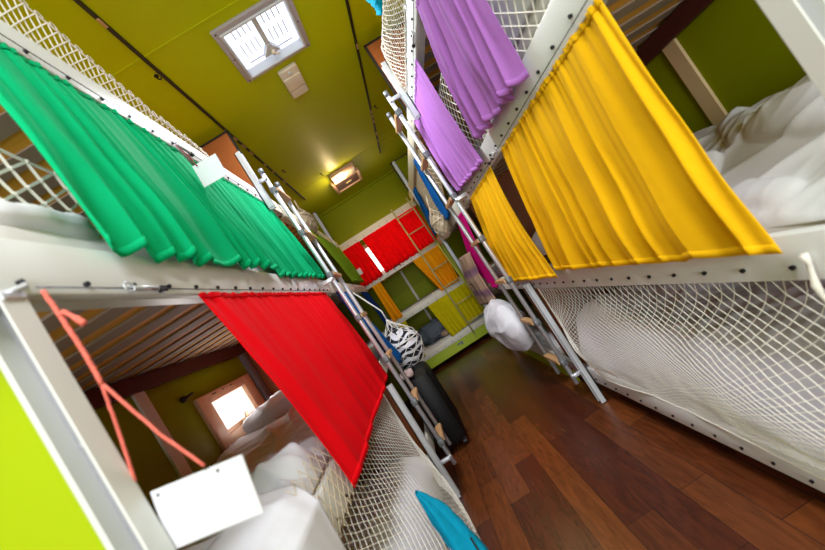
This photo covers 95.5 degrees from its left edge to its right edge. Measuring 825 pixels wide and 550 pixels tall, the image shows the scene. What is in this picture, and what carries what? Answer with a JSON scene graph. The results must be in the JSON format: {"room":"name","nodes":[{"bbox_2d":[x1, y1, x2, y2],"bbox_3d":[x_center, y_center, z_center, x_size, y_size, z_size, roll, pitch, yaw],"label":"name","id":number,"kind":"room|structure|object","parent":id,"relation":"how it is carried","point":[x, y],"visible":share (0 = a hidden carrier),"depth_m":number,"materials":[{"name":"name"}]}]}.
{"room":"dormitory","nodes":[
{"label":"dormitory","id":0,"kind":"room"},
{"bbox_2d":[94,345,253,526],"bbox_3d":[-1.160,0.469,1.426,0.080,2.800,9.300,-32,-2,-2],"label":"wall","id":1,"kind":"structure","parent":0,"point":[152,468],"depth_m":1.58,"materials":[{"name":"green paint"}]},
{"bbox_2d":[179,392,193,403],"bbox_3d":[-1.042,0.567,1.730,0.028,0.027,0.068,-33,-2,7],"label":"wall hook","id":2,"kind":"object","parent":1,"relation":"attached to","point":[183,399],"visible":1,"depth_m":1.71,"materials":[{"name":"metal"}]},
{"bbox_2d":[193,374,264,451],"bbox_3d":[-0.954,0.723,2.050,0.088,0.285,0.570,-32,-2,-2],"label":"window","id":3,"kind":"structure","parent":1,"relation":"in","point":[224,410],"depth_m":1.98,"materials":[{"name":"wood"}]},
{"bbox_2d":[0,0,407,214],"bbox_3d":[-0.876,-1.417,1.537,2.630,0.080,9.350,-32,-2,-2],"label":"ceiling","id":4,"kind":"structure","parent":0,"point":[315,132],"depth_m":2.45,"materials":[{"name":"green paint"}]},
{"bbox_2d":[98,0,240,84],"bbox_3d":[-0.855,-1.368,1.860,2.430,0.004,0.012,-32,-2,-2],"label":"trim","id":5,"kind":"structure","parent":4,"relation":"attached to","point":[236,1],"depth_m":1.85,"materials":[{"name":"green paint"}]},
{"bbox_2d":[73,0,305,199],"bbox_3d":[-1.324,-1.022,2.704,0.018,0.019,3.920,-32,-2,-2],"label":"ceiling track","id":6,"kind":"object","parent":4,"relation":"attached to","point":[80,3],"visible":0.93,"depth_m":1.97,"materials":[{"name":"black metal"}]},
{"bbox_2d":[209,0,309,82],"bbox_3d":[-0.853,-1.366,2.154,0.464,0.086,0.450,-32,-2,-2],"label":"window","id":7,"kind":"structure","parent":4,"relation":"attached to","point":[263,36],"depth_m":2.16,"materials":[{"name":"glass"}]},
{"bbox_2d":[277,62,308,98],"bbox_3d":[-0.817,-1.335,2.595,0.136,0.045,0.310,-32,-2,-2],"label":"box","id":8,"kind":"object","parent":4,"relation":"attached to","point":[290,75],"visible":1,"depth_m":2.54,"materials":[{"name":"beige plastic"}]},
{"bbox_2d":[329,161,355,183],"bbox_3d":[-0.838,-1.231,4.537,0.320,0.058,0.240,-32,-2,-2],"label":"ceiling lamp","id":9,"kind":"object","parent":4,"relation":"attached to","point":[348,169],"visible":1,"depth_m":4.46,"materials":[{"name":"beige plastic"}]},
{"bbox_2d":[330,167,362,193],"bbox_3d":[-0.846,-1.217,4.862,0.390,0.050,0.390,-32,-2,-2],"label":"ceiling vent","id":10,"kind":"object","parent":4,"relation":"in","point":[355,177],"visible":0.91,"depth_m":4.86,"materials":[{"name":"brown wood"}]},
{"bbox_2d":[291,126,403,196],"bbox_3d":[-0.865,-1.254,4.368,2.430,0.004,0.012,-32,-2,-2],"label":"trim","id":11,"kind":"structure","parent":4,"relation":"attached to","point":[403,126],"depth_m":4.37,"materials":[{"name":"green paint"}]},
{"bbox_2d":[345,0,380,152],"bbox_3d":[-0.394,-1.611,2.834,0.018,0.019,3.720,-32,-2,-2],"label":"ceiling track","id":12,"kind":"object","parent":4,"relation":"attached to","point":[346,1],"visible":1,"depth_m":2.84,"materials":[{"name":"black metal"}]},
{"bbox_2d":[320,171,410,244],"bbox_3d":[-0.715,-0.955,5.576,2.430,0.580,0.060,-32,-2,-2],"label":"wall","id":13,"kind":"structure","parent":0,"point":[375,202],"depth_m":5.55,"materials":[{"name":"green paint"}]},
{"bbox_2d":[318,169,393,217],"bbox_3d":[-0.861,-1.187,5.541,2.430,0.035,0.030,-32,-2,-2],"label":"trim","id":14,"kind":"structure","parent":13,"relation":"attached to","point":[392,170],"depth_m":5.53,"materials":[{"name":"green paint"}]},
{"bbox_2d":[359,202,483,332],"bbox_3d":[-0.120,0.005,6.096,2.430,2.800,0.080,-32,-2,-2],"label":"wall","id":15,"kind":"structure","parent":0,"point":[396,286],"depth_m":6.04,"materials":[{"name":"green paint"}]},
{"bbox_2d":[363,244,383,270],"bbox_3d":[-0.307,-0.410,6.079,1.200,0.640,0.050,-32,-2,-2],"label":"window","id":16,"kind":"structure","parent":15,"relation":"in","point":[365,246],"depth_m":6.08,"materials":[{"name":"white glass"}]},
{"bbox_2d":[404,333,824,549],"bbox_3d":[0.673,1.009,1.433,2.630,0.080,9.350,-32,-2,-2],"label":"floor","id":17,"kind":"structure","parent":0,"point":[544,464],"depth_m":1.65,"materials":[{"name":"laminate"}]},
{"bbox_2d":[0,19,460,549],"bbox_3d":[-0.775,0.281,1.450,0.772,2.704,2.079,-32,-2,-2],"label":"bunk bed","id":18,"kind":"object","parent":17,"relation":"on","point":[65,484],"visible":0.62,"depth_m":0.69,"materials":[{"name":"white metal"}]},
{"bbox_2d":[0,282,29,312],"bbox_3d":[-0.527,0.031,0.476,0.054,0.024,0.048,-32,-2,-2],"label":"metal clamp","id":19,"kind":"object","parent":18,"relation":"attached to","point":[16,292],"visible":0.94,"depth_m":0.48,"materials":[{"name":"metal"}]},
{"bbox_2d":[0,148,102,239],"bbox_3d":[-0.732,-0.155,1.035,0.042,0.302,0.992,-32,-2,-2],"label":"safety net","id":20,"kind":"object","parent":18,"relation":"hanging from","point":[24,161],"visible":0.16,"depth_m":0.73,"materials":[{"name":"white fabric"}]},
{"bbox_2d":[0,0,208,156],"bbox_3d":[-1.034,-0.638,1.517,0.086,0.341,1.427,-32,-2,-2],"label":"safety net","id":21,"kind":"object","parent":18,"relation":"attached to","point":[24,4],"visible":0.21,"depth_m":1.18,"materials":[{"name":"white fabric"}]},
{"bbox_2d":[40,290,205,481],"bbox_3d":[-0.390,0.141,0.493,0.090,0.311,0.008,-32,-2,-2],"label":"string","id":22,"kind":"object","parent":18,"relation":"hanging from","point":[60,314],"visible":1,"depth_m":0.49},
{"bbox_2d":[150,455,263,548],"bbox_3d":[-0.268,0.297,0.490,0.140,0.102,0.003,-32,-2,-2],"label":"paper card","id":23,"kind":"object","parent":22,"relation":"hanging from","point":[194,507],"visible":1,"depth_m":0.49,"materials":[{"name":"paper"}]},
{"bbox_2d":[0,33,262,198],"bbox_3d":[-0.861,-0.475,1.395,0.012,0.023,1.650,-32,-2,-2],"label":"wire","id":24,"kind":"object","parent":18,"relation":"attached to","point":[176,142],"visible":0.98,"depth_m":1.11,"materials":[{"name":"metal"}]},
{"bbox_2d":[0,42,278,269],"bbox_3d":[-0.696,-0.252,1.091,0.059,0.555,0.963,-32,-2,-2],"label":"curtain","id":25,"kind":"object","parent":24,"relation":"hanging from","point":[138,190],"visible":0.98,"depth_m":0.87,"materials":[{"name":"green fabric"}]},
{"bbox_2d":[175,145,196,165],"bbox_3d":[-0.813,-0.430,1.346,0.029,0.106,0.011,-32,-2,-2],"label":"string","id":26,"kind":"object","parent":24,"relation":"hanging from","point":[175,145],"visible":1,"depth_m":1.34,"materials":[{"name":"white fabric"}]},
{"bbox_2d":[192,154,226,187],"bbox_3d":[-0.733,-0.378,1.355,0.098,0.093,0.003,-32,-2,-2],"label":"paper tag","id":27,"kind":"object","parent":26,"relation":"hanging from","point":[209,170],"visible":1,"depth_m":1.35,"materials":[{"name":"paper"}]},
{"bbox_2d":[191,160,324,278],"bbox_3d":[-0.707,-0.207,1.964,0.044,0.555,1.013,-32,-2,-2],"label":"curtain","id":28,"kind":"object","parent":24,"relation":"hanging from","point":[292,260],"visible":0.97,"depth_m":1.84,"materials":[{"name":"green fabric"}]},
{"bbox_2d":[0,224,306,277],"bbox_3d":[-0.897,0.162,1.401,0.660,0.100,1.700,-32,-2,-2],"label":"mattress","id":29,"kind":"object","parent":18,"relation":"on","point":[6,231],"visible":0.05,"depth_m":0.68,"materials":[{"name":"white fabric"}]},
{"bbox_2d":[0,199,99,238],"bbox_3d":[-0.806,-0.001,0.679,0.402,0.096,0.327,-32,-2,-2],"label":"pillow","id":30,"kind":"object","parent":29,"relation":"on","point":[25,215],"visible":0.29,"depth_m":0.65,"materials":[{"name":"white fabric"}]},
{"bbox_2d":[35,282,316,292],"bbox_3d":[-0.524,0.059,1.457,0.012,0.023,1.880,-32,-2,-2],"label":"wire","id":31,"kind":"object","parent":18,"relation":"attached to","point":[162,288],"visible":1,"depth_m":0.72,"materials":[{"name":"metal"}]},
{"bbox_2d":[198,291,387,487],"bbox_3d":[-0.332,0.344,1.687,0.058,0.662,1.554,-32,-2,-2],"label":"curtain","id":32,"kind":"object","parent":31,"relation":"hanging from","point":[303,342],"visible":1,"depth_m":1.25,"materials":[{"name":"red fabric"}]},
{"bbox_2d":[206,484,345,549],"bbox_3d":[-0.246,0.591,0.710,0.190,0.285,0.386,-32,-2,-2],"label":"pillow","id":33,"kind":"object","parent":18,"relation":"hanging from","point":[288,521],"visible":0.88,"depth_m":0.75,"materials":[{"name":"white fabric"}]},
{"bbox_2d":[312,454,331,494],"bbox_3d":[-0.526,0.745,1.376,0.660,0.035,1.700,-32,-2,-2],"label":"mattress","id":34,"kind":"object","parent":18,"relation":"on","point":[329,458],"visible":0.02,"depth_m":1.04,"materials":[{"name":"white fabric"}]},
{"bbox_2d":[176,406,329,549],"bbox_3d":[-0.566,0.669,1.206,0.688,0.137,1.356,-32,-2,-2],"label":"duvet","id":35,"kind":"object","parent":34,"relation":"on","point":[273,454],"visible":0.38,"depth_m":1.17,"materials":[{"name":"white fabric"}]},
{"bbox_2d":[242,390,292,434],"bbox_3d":[-0.657,0.672,1.959,0.453,0.164,0.381,-32,-2,-2],"label":"pillow","id":36,"kind":"object","parent":34,"relation":"on","point":[278,404],"visible":0.34,"depth_m":1.79,"materials":[{"name":"white fabric"}]},
{"bbox_2d":[285,419,374,538],"bbox_3d":[-0.225,0.564,1.395,0.044,0.166,1.361,-32,-2,-2],"label":"safety net","id":37,"kind":"object","parent":18,"relation":"attached to","point":[326,477],"visible":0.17,"depth_m":0.95,"materials":[{"name":"beige fabric"}]},
{"bbox_2d":[257,168,456,464],"bbox_3d":[-0.341,0.240,2.315,0.117,2.060,0.320,-32,-2,-2],"label":"ladder","id":38,"kind":"object","parent":18,"relation":"attached to","point":[278,192],"visible":0.98,"depth_m":2.21,"materials":[{"name":"metal"}]},
{"bbox_2d":[340,394,480,549],"bbox_3d":[0.046,0.819,1.360,0.182,0.599,1.560,-32,-2,-2],"label":"safety net","id":39,"kind":"object","parent":18,"relation":"attached to","point":[443,481],"visible":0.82,"depth_m":1.38,"materials":[{"name":"white fabric"}]},
{"bbox_2d":[415,490,488,549],"bbox_3d":[0.171,0.804,1.074,0.111,0.395,0.246,-32,-2,-11],"label":"towel","id":40,"kind":"object","parent":39,"relation":"hanging from","point":[454,532],"visible":1,"depth_m":1.11,"materials":[{"name":"teal fabric"}]},
{"bbox_3d":[-0.184,1.280,1.353,0.660,0.100,1.700,-33,-2,-2],"label":"mattress","id":41,"kind":"object","parent":18,"relation":"on","visible":0},
{"bbox_2d":[339,456,445,549],"bbox_3d":[-0.248,1.101,1.429,0.709,0.280,1.495,-32,-2,-2],"label":"duvet","id":42,"kind":"object","parent":41,"relation":"on","point":[353,503],"visible":0.54,"depth_m":1.47,"materials":[{"name":"white fabric"}]},
{"bbox_2d":[278,204,435,452],"bbox_3d":[-0.775,0.439,3.543,0.718,2.579,2.044,-32,-2,-2],"label":"bunk bed","id":43,"kind":"object","parent":17,"relation":"on","point":[357,288],"visible":0.19,"depth_m":4.50,"materials":[{"name":"beige paint"}]},
{"bbox_2d":[294,200,317,232],"bbox_3d":[-0.959,-0.518,3.319,0.131,0.336,0.440,-32,-2,-2],"label":"net bag","id":44,"kind":"object","parent":43,"relation":"hanging from","point":[299,209],"visible":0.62,"depth_m":3.25,"materials":[{"name":"white fabric"}]},
{"bbox_2d":[299,211,317,231],"bbox_3d":[-0.928,-0.463,3.321,0.113,0.197,0.408,-32,-2,-2],"label":"cloth","id":45,"kind":"object","parent":44,"relation":"in","point":[303,215],"visible":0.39,"depth_m":3.21,"materials":[{"name":"white fabric"}]},
{"bbox_2d":[310,230,363,282],"bbox_3d":[-0.712,-0.142,3.806,0.056,0.532,1.398,-32,-2,-2],"label":"curtain","id":46,"kind":"object","parent":43,"relation":"hanging from","point":[337,254],"visible":0.98,"depth_m":3.72,"materials":[{"name":"green fabric"}]},
{"bbox_2d":[336,291,385,357],"bbox_3d":[-0.354,0.374,2.811,0.049,0.611,0.453,-32,-2,-2],"label":"curtain","id":47,"kind":"object","parent":43,"relation":"hanging from","point":[338,294],"visible":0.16,"depth_m":2.77,"materials":[{"name":"blue fabric"}]},
{"bbox_2d":[345,293,401,361],"bbox_3d":[-0.285,0.403,2.922,0.097,0.666,0.525,-33,-2,9],"label":"towel","id":48,"kind":"object","parent":43,"relation":"hanging from","point":[395,352],"visible":0.45,"depth_m":2.81,"materials":[{"name":"blue fabric"}]},
{"bbox_2d":[366,331,388,359],"bbox_3d":[-0.552,0.812,3.475,0.660,0.100,1.780,-32,-2,-2],"label":"mattress","id":49,"kind":"object","parent":43,"relation":"on","point":[370,345],"visible":0.07,"depth_m":2.99,"materials":[{"name":"white fabric"}]},
{"bbox_2d":[361,292,394,332],"bbox_3d":[-0.358,0.436,4.202,0.052,0.610,0.640,-32,-2,-2],"label":"curtain","id":50,"kind":"object","parent":43,"relation":"hanging from","point":[366,295],"visible":0.58,"depth_m":4.13,"materials":[{"name":"blue fabric"}]},
{"bbox_2d":[353,292,424,369],"bbox_3d":[-0.182,0.429,3.180,0.341,0.823,0.332,-32,-2,-2],"label":"net bag","id":51,"kind":"object","parent":43,"relation":"hanging from","point":[387,320],"visible":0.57,"depth_m":3.13,"materials":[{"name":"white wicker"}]},
{"bbox_2d":[387,327,423,369],"bbox_3d":[-0.065,0.615,3.173,0.319,0.345,0.314,-32,-2,-2],"label":"clothes","id":52,"kind":"object","parent":51,"relation":"in","point":[403,334],"visible":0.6,"depth_m":3.06,"materials":[{"name":"fabric"}]},
{"bbox_2d":[339,200,487,368],"bbox_3d":[0.084,0.200,5.646,1.540,2.220,0.803,-32,-2,-2],"label":"bunk bed","id":53,"kind":"object","parent":17,"relation":"on","point":[447,346],"visible":0.56,"depth_m":5.28,"materials":[{"name":"beige paint"}]},
{"bbox_2d":[342,241,382,286],"bbox_3d":[-0.718,-0.149,5.258,0.362,0.598,0.039,-32,-2,-2],"label":"curtain","id":54,"kind":"object","parent":53,"relation":"hanging from","point":[356,253],"visible":0.82,"depth_m":5.27,"materials":[{"name":"red fabric"}]},
{"bbox_2d":[372,282,402,321],"bbox_3d":[-0.350,0.372,5.236,0.158,0.583,0.039,-32,-2,-2],"label":"curtain","id":55,"kind":"object","parent":53,"relation":"hanging from","point":[386,300],"visible":1,"depth_m":5.25,"materials":[{"name":"orange fabric"}]},
{"bbox_2d":[362,206,436,272],"bbox_3d":[-0.177,-0.497,5.276,0.888,0.593,0.039,-32,-2,-2],"label":"curtain","id":56,"kind":"object","parent":53,"relation":"hanging from","point":[390,244],"visible":0.92,"depth_m":5.28,"materials":[{"name":"red fabric"}]},
{"bbox_2d":[398,321,425,355],"bbox_3d":[0.001,0.907,5.213,0.124,0.563,0.039,-32,-2,-2],"label":"curtain","id":57,"kind":"object","parent":53,"relation":"hanging from","point":[404,322],"visible":0.13,"depth_m":5.23,"materials":[{"name":"yellow fabric"}]},
{"bbox_2d":[418,316,444,344],"bbox_3d":[0.321,0.815,5.516,0.626,0.319,0.385,-32,-2,-2],"label":"pillow","id":58,"kind":"object","parent":53,"relation":"on","point":[430,333],"visible":0.65,"depth_m":5.39,"materials":[{"name":"grey fabric"}]},
{"bbox_2d":[413,244,458,290],"bbox_3d":[0.345,-0.071,5.259,0.451,0.583,0.039,-32,-2,-2],"label":"curtain","id":59,"kind":"object","parent":53,"relation":"hanging from","point":[435,257],"visible":0.91,"depth_m":5.27,"materials":[{"name":"orange fabric"}]},
{"bbox_2d":[391,197,484,333],"bbox_3d":[0.404,-0.149,5.246,0.388,2.106,0.092,-32,-2,-2],"label":"ladder","id":60,"kind":"object","parent":53,"relation":"attached to","point":[435,242],"visible":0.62,"depth_m":5.21,"materials":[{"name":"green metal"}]},
{"bbox_2d":[441,329,448,336],"bbox_3d":[0.501,0.810,5.394,0.211,0.088,0.133,-32,-2,-2],"label":"folded blanket","id":61,"kind":"object","parent":53,"relation":"on","point":[445,332],"visible":0.46,"depth_m":5.34,"materials":[{"name":"fabric"}]},
{"bbox_2d":[428,283,483,336],"bbox_3d":[0.626,0.497,5.234,0.634,0.543,0.039,-32,-2,-2],"label":"curtain","id":62,"kind":"object","parent":53,"relation":"hanging from","point":[445,311],"visible":0.93,"depth_m":5.24,"materials":[{"name":"yellow fabric"}]},
{"bbox_2d":[404,361,467,452],"bbox_3d":[0.158,0.973,2.869,0.228,0.638,0.500,-32,-2,-2],"label":"suitcase","id":63,"kind":"object","parent":17,"relation":"on","point":[429,387],"visible":0.7,"depth_m":2.63,"materials":[{"name":"fabric"}]},
{"bbox_2d":[399,368,413,379],"bbox_3d":[-0.047,0.720,2.727,0.121,0.058,0.173,-32,-2,-2],"label":"shirt","id":64,"kind":"object","parent":63,"relation":"on","point":[409,372],"visible":0.77,"depth_m":2.66,"materials":[{"name":"pink fabric"}]},
{"bbox_2d":[390,121,579,380],"bbox_3d":[0.687,-0.490,3.571,0.678,2.584,2.004,-32,-2,-2],"label":"bunk bed","id":65,"kind":"object","parent":17,"relation":"on","point":[404,166],"visible":0.24,"depth_m":4.24,"materials":[{"name":"beige paint"}]},
{"bbox_2d":[413,187,436,234],"bbox_3d":[0.150,-0.656,3.992,0.044,0.496,0.548,-32,-2,-2],"label":"towel","id":66,"kind":"object","parent":65,"relation":"hanging from","point":[423,207],"visible":0.76,"depth_m":3.90,"materials":[{"name":"blue fabric"}]},
{"bbox_2d":[415,137,445,214],"bbox_3d":[0.159,-0.739,3.413,0.039,0.570,1.460,-32,-2,-2],"label":"safety net","id":67,"kind":"object","parent":65,"relation":"on","point":[418,179],"visible":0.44,"depth_m":3.43,"materials":[{"name":"white fabric"}]},
{"bbox_2d":[414,158,449,219],"bbox_3d":[0.159,-0.694,3.071,0.054,0.544,0.294,-32,-2,-2],"label":"towel","id":68,"kind":"object","parent":65,"relation":"hanging from","point":[433,193],"visible":0.84,"depth_m":3.03,"materials":[{"name":"blue fabric"}]},
{"bbox_2d":[426,197,450,237],"bbox_3d":[0.205,-0.499,3.274,0.152,0.407,0.323,-32,-2,-2],"label":"net bag","id":69,"kind":"object","parent":65,"relation":"hanging from","point":[430,209],"visible":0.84,"depth_m":3.20,"materials":[{"name":"white fabric"}]},
{"bbox_2d":[431,213,450,237],"bbox_3d":[0.245,-0.433,3.272,0.127,0.234,0.296,-32,-2,-2],"label":"cloth","id":70,"kind":"object","parent":69,"relation":"in","point":[433,215],"visible":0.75,"depth_m":3.17,"materials":[{"name":"white fabric"}]},
{"bbox_2d":[458,212,498,287],"bbox_3d":[0.500,-0.150,3.088,0.046,0.643,0.955,-32,-2,-3],"label":"curtain","id":71,"kind":"object","parent":65,"relation":"hanging from","point":[483,271],"visible":0.55,"depth_m":2.94,"materials":[{"name":"fabric"}]},
{"bbox_2d":[469,276,502,296],"bbox_3d":[0.661,0.095,3.357,0.223,0.271,0.678,-32,-2,-2],"label":"bundle","id":72,"kind":"object","parent":65,"relation":"hanging from","point":[496,292],"visible":0.19,"depth_m":3.08,"materials":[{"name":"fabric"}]},
{"bbox_2d":[459,252,495,304],"bbox_3d":[0.557,0.054,3.354,0.093,0.497,0.754,-32,-2,-2],"label":"towel","id":73,"kind":"object","parent":72,"relation":"on","point":[482,294],"visible":0.94,"depth_m":3.10,"materials":[{"name":"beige fabric"}]},
{"bbox_2d":[488,260,503,277],"bbox_3d":[0.923,-0.148,3.524,0.620,0.100,1.780,-32,-2,-2],"label":"mattress","id":74,"kind":"object","parent":65,"relation":"on","point":[493,265],"visible":0.04,"depth_m":2.97,"materials":[{"name":"white fabric"}]},
{"bbox_2d":[483,299,534,350],"bbox_3d":[0.737,0.392,2.964,0.282,0.448,0.820,-32,-2,-2],"label":"duvet","id":75,"kind":"object","parent":65,"relation":"on","point":[502,322],"visible":0.9,"depth_m":2.69,"materials":[{"name":"white fabric"}]},
{"bbox_2d":[522,304,565,355],"bbox_3d":[1.289,0.425,3.499,0.620,0.100,1.780,-32,-2,-2],"label":"mattress","id":76,"kind":"object","parent":65,"relation":"on","point":[535,329],"visible":0.08,"depth_m":3.13,"materials":[{"name":"white fabric"}]},
{"bbox_2d":[364,0,824,492],"bbox_3d":[0.638,-0.646,1.498,0.706,2.750,2.079,-32,-2,-2],"label":"bunk bed","id":77,"kind":"object","parent":17,"relation":"on","point":[800,23],"visible":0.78,"depth_m":1.23,"materials":[{"name":"white metal"}]},
{"bbox_2d":[366,0,385,14],"bbox_3d":[-0.197,-1.429,1.923,0.080,0.185,0.129,-32,-2,-2],"label":"towel","id":78,"kind":"object","parent":77,"relation":"hanging from","point":[377,4],"visible":0.8,"depth_m":1.91,"materials":[{"name":"teal fabric"}]},
{"bbox_2d":[381,0,406,92],"bbox_3d":[-0.107,-1.198,1.661,0.028,0.261,1.121,-32,-2,-2],"label":"safety net","id":79,"kind":"object","parent":77,"relation":"attached to","point":[384,29],"visible":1,"depth_m":1.86,"materials":[{"name":"white fabric"}]},
{"bbox_2d":[411,0,414,51],"bbox_3d":[0.004,-1.040,1.424,0.012,0.023,1.650,-32,-2,-2],"label":"wire","id":80,"kind":"object","parent":77,"relation":"attached to","point":[413,32],"visible":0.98,"depth_m":1.60,"materials":[{"name":"metal"}]},
{"bbox_2d":[414,58,482,192],"bbox_3d":[0.159,-0.746,2.066,0.051,0.604,0.741,-32,-2,-2],"label":"curtain","id":81,"kind":"object","parent":80,"relation":"hanging from","point":[455,155],"visible":0.96,"depth_m":1.96,"materials":[{"name":"purple fabric"}]},
{"bbox_2d":[415,0,528,139],"bbox_3d":[0.152,-0.781,1.246,0.077,0.596,0.619,-32,-2,-2],"label":"curtain","id":82,"kind":"object","parent":80,"relation":"hanging from","point":[479,65],"visible":1,"depth_m":1.23,"materials":[{"name":"purple fabric"}]},
{"bbox_2d":[383,90,581,384],"bbox_3d":[0.406,-0.236,2.340,0.092,2.060,0.320,-32,-2,-2],"label":"ladder","id":83,"kind":"object","parent":77,"relation":"attached to","point":[398,119],"visible":1,"depth_m":2.23,"materials":[{"name":"metal"}]},
{"bbox_2d":[438,0,545,151],"bbox_3d":[0.225,-0.749,1.386,0.028,0.378,1.508,-32,-2,-2],"label":"safety net","id":84,"kind":"object","parent":77,"relation":"attached to","point":[543,10],"visible":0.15,"depth_m":1.04,"materials":[{"name":"white fabric"}]},
{"bbox_2d":[473,0,550,152],"bbox_3d":[0.582,-0.790,1.450,0.620,0.100,1.700,-32,-2,-2],"label":"mattress","id":85,"kind":"object","parent":77,"relation":"on","point":[538,6],"visible":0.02,"depth_m":1.00,"materials":[{"name":"white fabric"}]},
{"bbox_2d":[487,0,535,47],"bbox_3d":[0.452,-0.945,1.106,0.582,0.290,0.891,-32,-2,-2],"label":"duvet","id":86,"kind":"object","parent":85,"relation":"on","point":[528,3],"visible":0.06,"depth_m":1.04,"materials":[{"name":"white fabric"}]},
{"bbox_2d":[470,0,587,193],"bbox_3d":[0.342,-0.512,1.401,0.012,0.023,1.650,-32,-2,-2],"label":"wire","id":87,"kind":"object","parent":77,"relation":"attached to","point":[492,157],"visible":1,"depth_m":1.13,"materials":[{"name":"metal"}]},
{"bbox_2d":[470,167,557,281],"bbox_3d":[0.484,-0.218,2.073,0.070,0.582,0.879,-32,-2,-2],"label":"curtain","id":88,"kind":"object","parent":87,"relation":"hanging from","point":[503,231],"visible":0.94,"depth_m":1.91,"materials":[{"name":"yellow fabric"}]},
{"bbox_2d":[501,0,782,270],"bbox_3d":[0.492,-0.259,1.152,0.068,0.588,0.961,-32,-2,-2],"label":"curtain","id":89,"kind":"object","parent":87,"relation":"hanging from","point":[605,170],"visible":1,"depth_m":0.89,"materials":[{"name":"yellow fabric"}]},
{"bbox_2d":[537,252,824,480],"bbox_3d":[0.808,0.259,1.378,0.106,0.601,1.520,-32,-2,-2],"label":"safety net","id":90,"kind":"object","parent":77,"relation":"attached to","point":[815,283],"visible":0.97,"depth_m":1.02,"materials":[{"name":"white fabric"}]},
{"bbox_2d":[545,221,824,268],"bbox_3d":[0.949,-0.215,1.425,0.620,0.035,1.700,-32,-2,-2],"label":"mattress","id":91,"kind":"object","parent":77,"relation":"on","point":[769,230],"visible":0.02,"depth_m":0.69,"materials":[{"name":"white fabric"}]},
{"bbox_2d":[532,231,546,254],"bbox_3d":[0.855,-0.301,1.897,0.577,0.128,0.562,-32,-2,-2],"label":"pillow","id":92,"kind":"object","parent":91,"relation":"on","point":[535,238],"visible":0.02,"depth_m":1.90,"materials":[{"name":"white fabric"}]},
{"bbox_2d":[693,75,824,227],"bbox_3d":[0.880,-0.321,1.066,0.643,0.210,1.013,-32,-2,-2],"label":"duvet","id":93,"kind":"object","parent":91,"relation":"on","point":[770,152],"visible":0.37,"depth_m":0.81,"materials":[{"name":"white fabric"}]},
{"bbox_2d":[598,369,824,461],"bbox_3d":[1.297,0.330,1.402,0.620,0.100,1.700,-32,-2,-2],"label":"mattress","id":94,"kind":"object","parent":77,"relation":"on","point":[627,379],"visible":0.02,"depth_m":1.78,"materials":[{"name":"white fabric"}]},
{"bbox_2d":[576,279,824,459],"bbox_3d":[1.157,0.162,1.387,0.620,0.378,1.644,-32,-2,-2],"label":"duvet","id":95,"kind":"object","parent":94,"relation":"on","point":[773,290],"visible":0.66,"depth_m":1.16,"materials":[{"name":"white fabric"}]},
{"bbox_2d":[638,0,806,132],"bbox_3d":[0.957,-0.879,1.495,0.080,2.800,9.300,-32,-2,-2],"label":"wall","id":96,"kind":"structure","parent":0,"point":[735,47],"depth_m":1.21,"materials":[{"name":"green paint"}]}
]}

